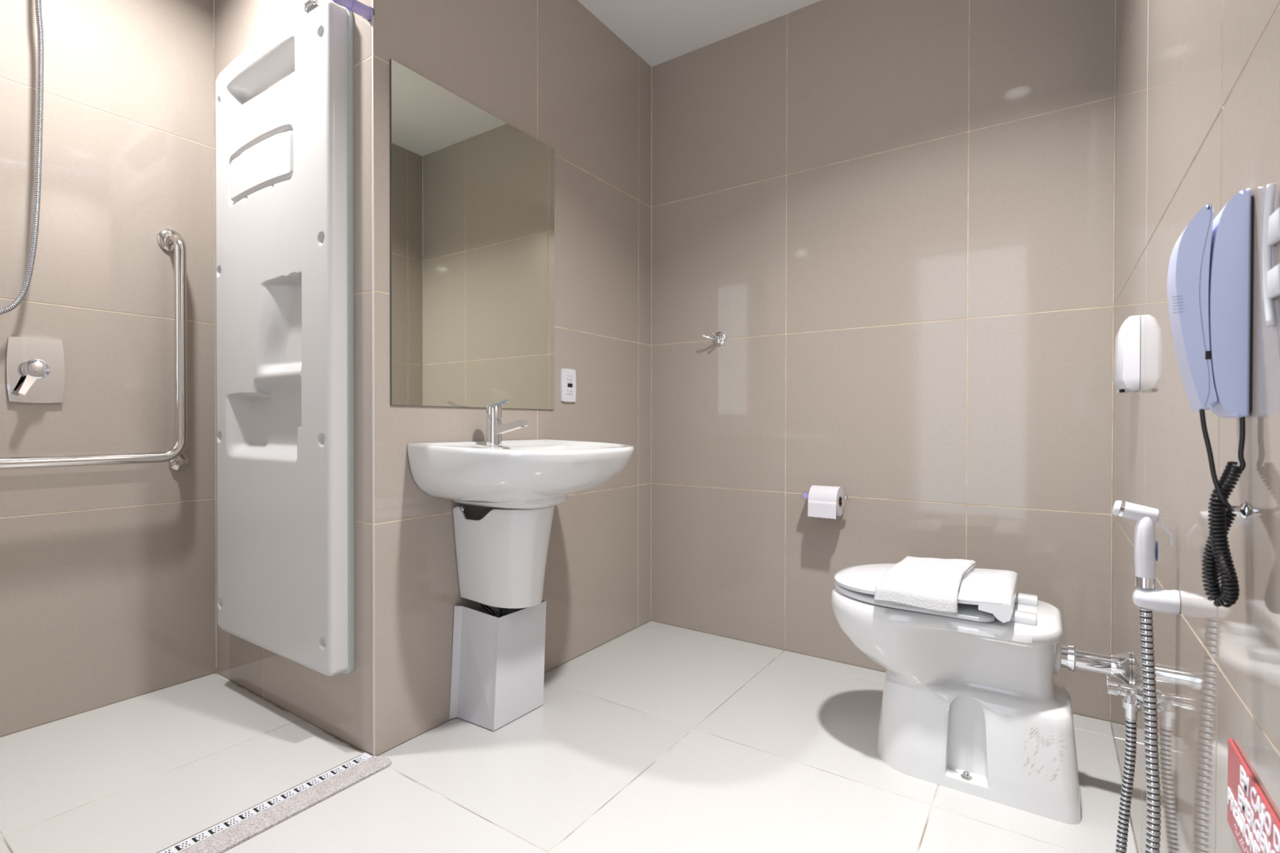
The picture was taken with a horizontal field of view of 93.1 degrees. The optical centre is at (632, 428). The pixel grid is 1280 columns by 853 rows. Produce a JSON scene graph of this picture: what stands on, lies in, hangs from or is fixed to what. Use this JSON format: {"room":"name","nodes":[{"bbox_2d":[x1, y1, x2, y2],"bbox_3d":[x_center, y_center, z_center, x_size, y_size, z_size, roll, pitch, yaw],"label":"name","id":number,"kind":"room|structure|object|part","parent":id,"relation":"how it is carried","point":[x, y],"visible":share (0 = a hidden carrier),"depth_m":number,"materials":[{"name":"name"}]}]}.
{"room":"accessible bathroom","nodes":[
{"label":"accessible bathroom","id":0,"kind":"room"},
{"bbox_2d":[0,0,216,737],"bbox_3d":[-1.782,-0.359,1.651,0.090,2.407,1.104,0,1,34],"label":"wall","id":1,"kind":"structure","parent":0,"point":[108,573],"depth_m":1.84,"materials":[{"name":"beige tile"}]},
{"bbox_2d":[0,0,44,315],"bbox_3d":[-1.714,-0.887,1.609,0.062,1.198,0.240,0,1,34],"label":"shower hose","id":2,"kind":"object","parent":1,"relation":"attached to","point":[22,294],"visible":1,"depth_m":1.68,"materials":[{"name":"silver metal"}]},
{"bbox_2d":[5,337,64,403],"bbox_3d":[-1.665,-0.162,1.698,0.050,0.183,0.119,0,1,34],"label":"shower mixer","id":3,"kind":"object","parent":1,"relation":"attached to","point":[35,366],"visible":1,"depth_m":1.70,"materials":[{"name":"silver metal"}]},
{"bbox_3d":[-1.662,-0.130,1.674,0.012,0.079,0.053,0,0,23],"label":"lever","id":4,"kind":"part","parent":3,"relation":"part of","materials":[{"name":"silver metal"}]},
{"bbox_3d":[-1.657,-0.164,1.687,0.016,0.055,0.055,0,1,34],"label":"knob","id":5,"kind":"part","parent":3,"relation":"part of","materials":[{"name":"silver metal"}]},
{"bbox_2d":[0,229,188,471],"bbox_3d":[-1.662,-0.250,1.664,0.093,0.788,0.784,0,1,34],"label":"grab bar","id":6,"kind":"object","parent":1,"relation":"attached to","point":[169,240],"visible":1,"depth_m":1.92,"materials":[{"name":"silver metal"}]},
{"bbox_3d":[-1.459,0.098,1.962,0.037,0.057,0.088,0,1,-35],"label":"support stem","id":7,"kind":"part","parent":6,"relation":"part of","materials":[{"name":"silver metal"}]},
{"bbox_2d":[213,0,373,755],"bbox_3d":[-1.026,-0.359,1.857,0.925,2.407,0.090,0,1,34],"label":"wall","id":8,"kind":"structure","parent":0,"point":[340,704],"depth_m":1.60,"materials":[{"name":"beige tile"}]},
{"bbox_2d":[215,0,354,676],"bbox_3d":[-1.044,-0.247,1.771,0.693,1.800,0.072,0,1,34],"label":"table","id":9,"kind":"object","parent":8,"relation":"attached to","point":[284,105],"visible":1,"depth_m":1.69,"materials":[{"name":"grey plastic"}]},
{"bbox_2d":[371,0,374,755],"bbox_3d":[-0.666,-0.356,1.556,0.008,2.407,0.002,0,1,34],"label":"trim","id":10,"kind":"structure","parent":8,"relation":"attached to","point":[372,1],"depth_m":1.56,"materials":[{"name":"grey metal"}]},
{"bbox_2d":[373,0,651,755],"bbox_3d":[-0.328,-0.360,2.122,0.090,2.407,1.315,0,1,34],"label":"wall","id":11,"kind":"structure","parent":0,"point":[552,71],"depth_m":2.14,"materials":[{"name":"beige tile"}]},
{"bbox_2d":[332,0,374,21],"bbox_3d":[-0.933,-0.981,1.067,0.034,0.187,1.113,0,0,28],"label":"curtain rod","id":12,"kind":"object","parent":11,"relation":"attached to","point":[366,11],"visible":1,"depth_m":1.51,"materials":[{"name":"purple plastic"}]},
{"bbox_2d":[390,58,554,409],"bbox_3d":[-0.454,-0.515,1.852,0.005,0.905,0.637,0,1,34],"label":"wall mirror","id":13,"kind":"object","parent":11,"relation":"attached to","point":[472,193],"visible":1,"depth_m":1.80,"materials":[{"name":"grey mirror"}]},
{"bbox_2d":[453,506,554,608],"bbox_3d":[-0.352,0.367,1.790,0.251,0.284,0.243,0,1,34],"label":"pedestal","id":14,"kind":"object","parent":11,"relation":"attached to","point":[501,556],"visible":0.96,"depth_m":1.71,"materials":[{"name":"white ceramic"}]},
{"bbox_2d":[407,439,634,509],"bbox_3d":[-0.261,0.132,1.722,0.472,0.183,0.555,0,1,34],"label":"basin","id":15,"kind":"object","parent":11,"relation":"attached to","point":[535,473],"visible":1,"depth_m":1.55,"materials":[{"name":"white ceramic"}]},
{"bbox_2d":[456,506,518,617],"bbox_3d":[-0.424,0.428,1.787,0.137,0.405,0.137,0,1,34],"label":"trap","id":16,"kind":"object","parent":15,"relation":"attached to","point":[493,611],"visible":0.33,"depth_m":1.78,"materials":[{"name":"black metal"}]},
{"bbox_2d":[485,399,528,446],"bbox_3d":[-0.366,-0.014,1.761,0.155,0.140,0.050,0,1,34],"label":"faucet","id":17,"kind":"object","parent":15,"relation":"on","point":[495,428],"visible":0.98,"depth_m":1.77,"materials":[{"name":"silver metal"}]},
{"bbox_3d":[-0.387,-0.070,1.774,0.064,0.027,0.020,0,1,34],"label":"lever","id":18,"kind":"part","parent":17,"relation":"part of","materials":[{"name":"silver metal"}]},
{"bbox_3d":[-0.355,-0.002,1.753,0.128,0.045,0.027,0,1,34],"label":"spout","id":19,"kind":"part","parent":17,"relation":"part of","materials":[{"name":"silver metal"}]},
{"bbox_2d":[560,368,576,401],"bbox_3d":[-0.231,-0.154,2.179,0.008,0.119,0.078,0,1,34],"label":"power outlet","id":20,"kind":"object","parent":11,"relation":"attached to","point":[568,379],"visible":1,"depth_m":2.17,"materials":[{"name":"white plastic"}]},
{"bbox_2d":[566,387,573,394],"bbox_3d":[-0.227,-0.133,2.179,0.002,0.021,0.034,0,1,34],"label":"socket","id":21,"kind":"object","parent":20,"relation":"attached to","point":[569,390],"depth_m":2.18,"materials":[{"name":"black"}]},
{"bbox_2d":[566,376,573,382],"bbox_3d":[-0.227,-0.175,2.179,0.002,0.021,0.034,0,1,34],"label":"socket","id":22,"kind":"object","parent":20,"relation":"attached to","point":[569,379],"depth_m":2.18,"materials":[{"name":"white plastic"}]},
{"bbox_2d":[0,620,1137,852],"bbox_3d":[-0.338,0.893,1.468,2.692,0.090,2.600,0,1,34],"label":"floor","id":23,"kind":"structure","parent":0,"point":[657,737],"depth_m":1.48,"materials":[{"name":"tile"}]},
{"bbox_2d":[156,751,373,852],"bbox_3d":[-0.992,0.854,1.117,0.037,0.014,1.100,0,1,34],"label":"linear drain","id":24,"kind":"object","parent":23,"relation":"on","point":[228,822],"visible":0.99,"depth_m":1.36,"materials":[{"name":"grey metal"}]},
{"bbox_2d":[177,755,391,852],"bbox_3d":[-0.945,0.854,1.093,0.067,0.016,1.115,0,1,34],"label":"stone sill","id":25,"kind":"structure","parent":23,"relation":"on","point":[221,842],"depth_m":1.35,"materials":[{"name":"stone"}]},
{"bbox_2d":[448,600,546,730],"bbox_3d":[-0.398,0.680,1.809,0.161,0.325,0.238,0,1,34],"label":"trash can","id":26,"kind":"object","parent":23,"relation":"on","point":[498,665],"visible":0.92,"depth_m":1.75,"materials":[{"name":"white plastic"}]},
{"bbox_2d":[831,563,1080,824],"bbox_3d":[0.797,0.612,1.551,0.558,0.475,0.348,0,1,34],"label":"toilet","id":27,"kind":"object","parent":23,"relation":"on","point":[972,703],"visible":0.95,"depth_m":1.43,"materials":[{"name":"white ceramic"}]},
{"bbox_3d":[0.734,0.428,1.593,0.390,0.015,0.332,0,1,34],"label":"seat","id":28,"kind":"part","parent":27,"relation":"part of","materials":[{"name":"white plastic"}]},
{"bbox_2d":[874,555,975,615],"bbox_3d":[0.756,0.392,1.560,0.189,0.064,0.364,0,1,34],"label":"folded towel","id":29,"kind":"object","parent":27,"relation":"on","point":[928,584],"visible":1,"depth_m":1.46,"materials":[{"name":"white fabric"}]},
{"bbox_3d":[0.747,0.397,1.583,0.422,0.044,0.346,0,1,34],"label":"lid","id":30,"kind":"part","parent":27,"relation":"part of","materials":[{"name":"white plastic"}]},
{"bbox_2d":[577,0,821,79],"bbox_3d":[-0.335,-1.603,1.449,2.692,0.090,2.600,0,1,34],"label":"ceiling","id":31,"kind":"structure","parent":0,"point":[658,31],"depth_m":2.32,"materials":[{"name":"white paint"}]},
{"bbox_2d":[650,0,1115,721],"bbox_3d":[0.758,-0.359,2.230,1.580,2.407,0.090,0,1,34],"label":"wall","id":32,"kind":"structure","parent":0,"point":[895,219],"depth_m":2.10,"materials":[{"name":"beige tile"}]},
{"bbox_2d":[701,331,725,346],"bbox_3d":[0.322,-0.361,2.436,0.086,0.057,0.062,0,1,34],"label":"robe hook","id":33,"kind":"object","parent":32,"relation":"attached to","point":[719,338],"visible":1,"depth_m":2.44,"materials":[{"name":"silver metal"}]},
{"bbox_2d":[801,489,848,500],"bbox_3d":[0.695,0.242,2.172,0.160,0.030,0.081,0,1,34],"label":"paper holder","id":34,"kind":"object","parent":32,"relation":"attached to","point":[805,494],"visible":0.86,"depth_m":2.17,"materials":[{"name":"silver metal"}]},
{"bbox_3d":[0.642,0.241,2.209,0.030,0.030,0.080,0,1,34],"label":"post","id":35,"kind":"part","parent":34,"relation":"part of","materials":[{"name":"silver metal"}]},
{"bbox_2d":[807,484,844,519],"bbox_3d":[0.686,0.259,2.151,0.098,0.106,0.106,0,1,34],"label":"toilet roll","id":36,"kind":"object","parent":34,"relation":"hanging from","point":[824,501],"visible":0.98,"depth_m":2.11,"materials":[{"name":"white paper"}]},
{"bbox_3d":[0.691,0.242,2.150,0.142,0.019,0.019,0,1,34],"label":"arm","id":37,"kind":"part","parent":34,"relation":"part of","materials":[{"name":"silver metal"}]},
{"bbox_2d":[1110,0,1279,852],"bbox_3d":[0.737,-0.348,0.723,0.090,2.407,2.420,0,1,34],"label":"wall","id":38,"kind":"structure","parent":0,"point":[1197,82],"depth_m":0.78,"materials":[{"name":"beige tile"}]},
{"bbox_2d":[1061,644,1132,685],"bbox_3d":[1.049,0.531,1.377,0.125,0.080,0.080,0,1,34],"label":"pipe","id":39,"kind":"object","parent":38,"relation":"attached to","point":[1119,665],"visible":0.95,"depth_m":1.36,"materials":[{"name":"silver metal"}]},
{"bbox_2d":[1106,674,1144,719],"bbox_3d":[0.911,0.493,1.118,0.060,0.078,0.060,0,1,34],"label":"angle valve","id":40,"kind":"object","parent":38,"relation":"attached to","point":[1132,695],"visible":0.78,"depth_m":1.11,"materials":[{"name":"silver metal"}]},
{"bbox_3d":[0.903,0.484,1.123,0.038,0.024,0.024,0,1,34],"label":"handle","id":41,"kind":"part","parent":40,"relation":"part of","materials":[{"name":"silver metal"}]},
{"bbox_2d":[1112,315,1140,393],"bbox_3d":[1.044,-0.152,1.286,0.036,0.155,0.124,0,1,34],"label":"soap dispenser","id":42,"kind":"object","parent":38,"relation":"attached to","point":[1126,375],"visible":1,"depth_m":1.24,"materials":[{"name":"white plastic"}]},
{"bbox_3d":[1.041,-0.079,1.288,0.020,0.008,0.048,0,1,34],"label":"push lever","id":43,"kind":"part","parent":42,"relation":"part of","materials":[{"name":"black plastic"}]},
{"bbox_2d":[1132,587,1180,614],"bbox_3d":[0.745,0.245,0.866,0.050,0.034,0.034,0,1,34],"label":"bracket","id":44,"kind":"object","parent":38,"relation":"attached to","point":[1162,600],"visible":1,"depth_m":0.85,"materials":[{"name":"white plastic"}]},
{"bbox_2d":[1115,606,1161,852],"bbox_3d":[0.820,0.549,0.999,0.043,0.583,0.318,0,1,34],"label":"hose","id":45,"kind":"object","parent":44,"relation":"hanging from","point":[1153,839],"visible":1,"depth_m":0.87,"materials":[{"name":"silver metal"}]},
{"bbox_2d":[1111,500,1172,588],"bbox_3d":[0.734,0.167,0.875,0.067,0.122,0.029,0,1,34],"label":"bidet sprayer","id":46,"kind":"object","parent":44,"relation":"hanging from","point":[1145,545],"visible":1,"depth_m":0.86,"materials":[{"name":"white plastic"}]},
{"bbox_2d":[1167,188,1253,418],"bbox_3d":[0.553,-0.114,0.587,0.055,0.208,0.058,0,1,34],"label":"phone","id":47,"kind":"object","parent":38,"relation":"attached to","point":[1210,276],"visible":1,"depth_m":0.56,"materials":[{"name":"blue plastic"}]},
{"bbox_2d":[1204,351,1210,359],"bbox_3d":[0.536,-0.068,0.566,0.004,0.008,0.003,0,1,34],"label":"switch","id":48,"kind":"object","parent":47,"relation":"attached to","point":[1207,353],"depth_m":0.56,"materials":[{"name":"black plastic"}]},
{"bbox_3d":[0.575,-0.113,0.572,0.002,0.195,0.054,0,1,34],"label":"plate","id":49,"kind":"part","parent":47,"relation":"part of","materials":[{"name":"black plastic"}]},
{"bbox_2d":[1225,501,1247,518],"bbox_3d":[0.566,0.076,0.571,0.016,0.016,0.016,0,1,34],"label":"hook","id":50,"kind":"object","parent":38,"relation":"attached to","point":[1241,509],"visible":0.81,"depth_m":0.56,"materials":[{"name":"silver metal"}]},
{"bbox_2d":[1199,408,1245,608],"bbox_3d":[0.548,0.074,0.564,0.032,0.185,0.028,0,0,-27],"label":"phone cord","id":51,"kind":"object","parent":50,"relation":"hanging from","point":[1221,519],"visible":1,"depth_m":0.56,"materials":[{"name":"black plastic"}]},
{"bbox_2d":[1226,737,1279,852],"bbox_3d":[0.531,0.350,0.513,0.003,0.083,0.218,0,1,34],"label":"wall sign","id":52,"kind":"object","parent":38,"relation":"attached to","point":[1255,826],"visible":1,"depth_m":0.54,"materials":[{"name":"red plastic"}]},
{"bbox_2d":[1234,823,1248,852],"bbox_3d":[0.545,0.381,0.535,0.001,0.007,0.107,0,1,34],"label":"print","id":53,"kind":"object","parent":52,"relation":"attached to","point":[1242,839],"depth_m":0.56,"materials":[{"name":"white"}]},
{"bbox_2d":[1262,182,1279,327],"bbox_3d":[0.517,-0.140,0.490,0.006,0.117,0.042,0,1,34],"label":"clip","id":54,"kind":"object","parent":38,"relation":"attached to","point":[1271,232],"visible":1,"depth_m":0.49,"materials":[{"name":"white plastic"}]}
]}

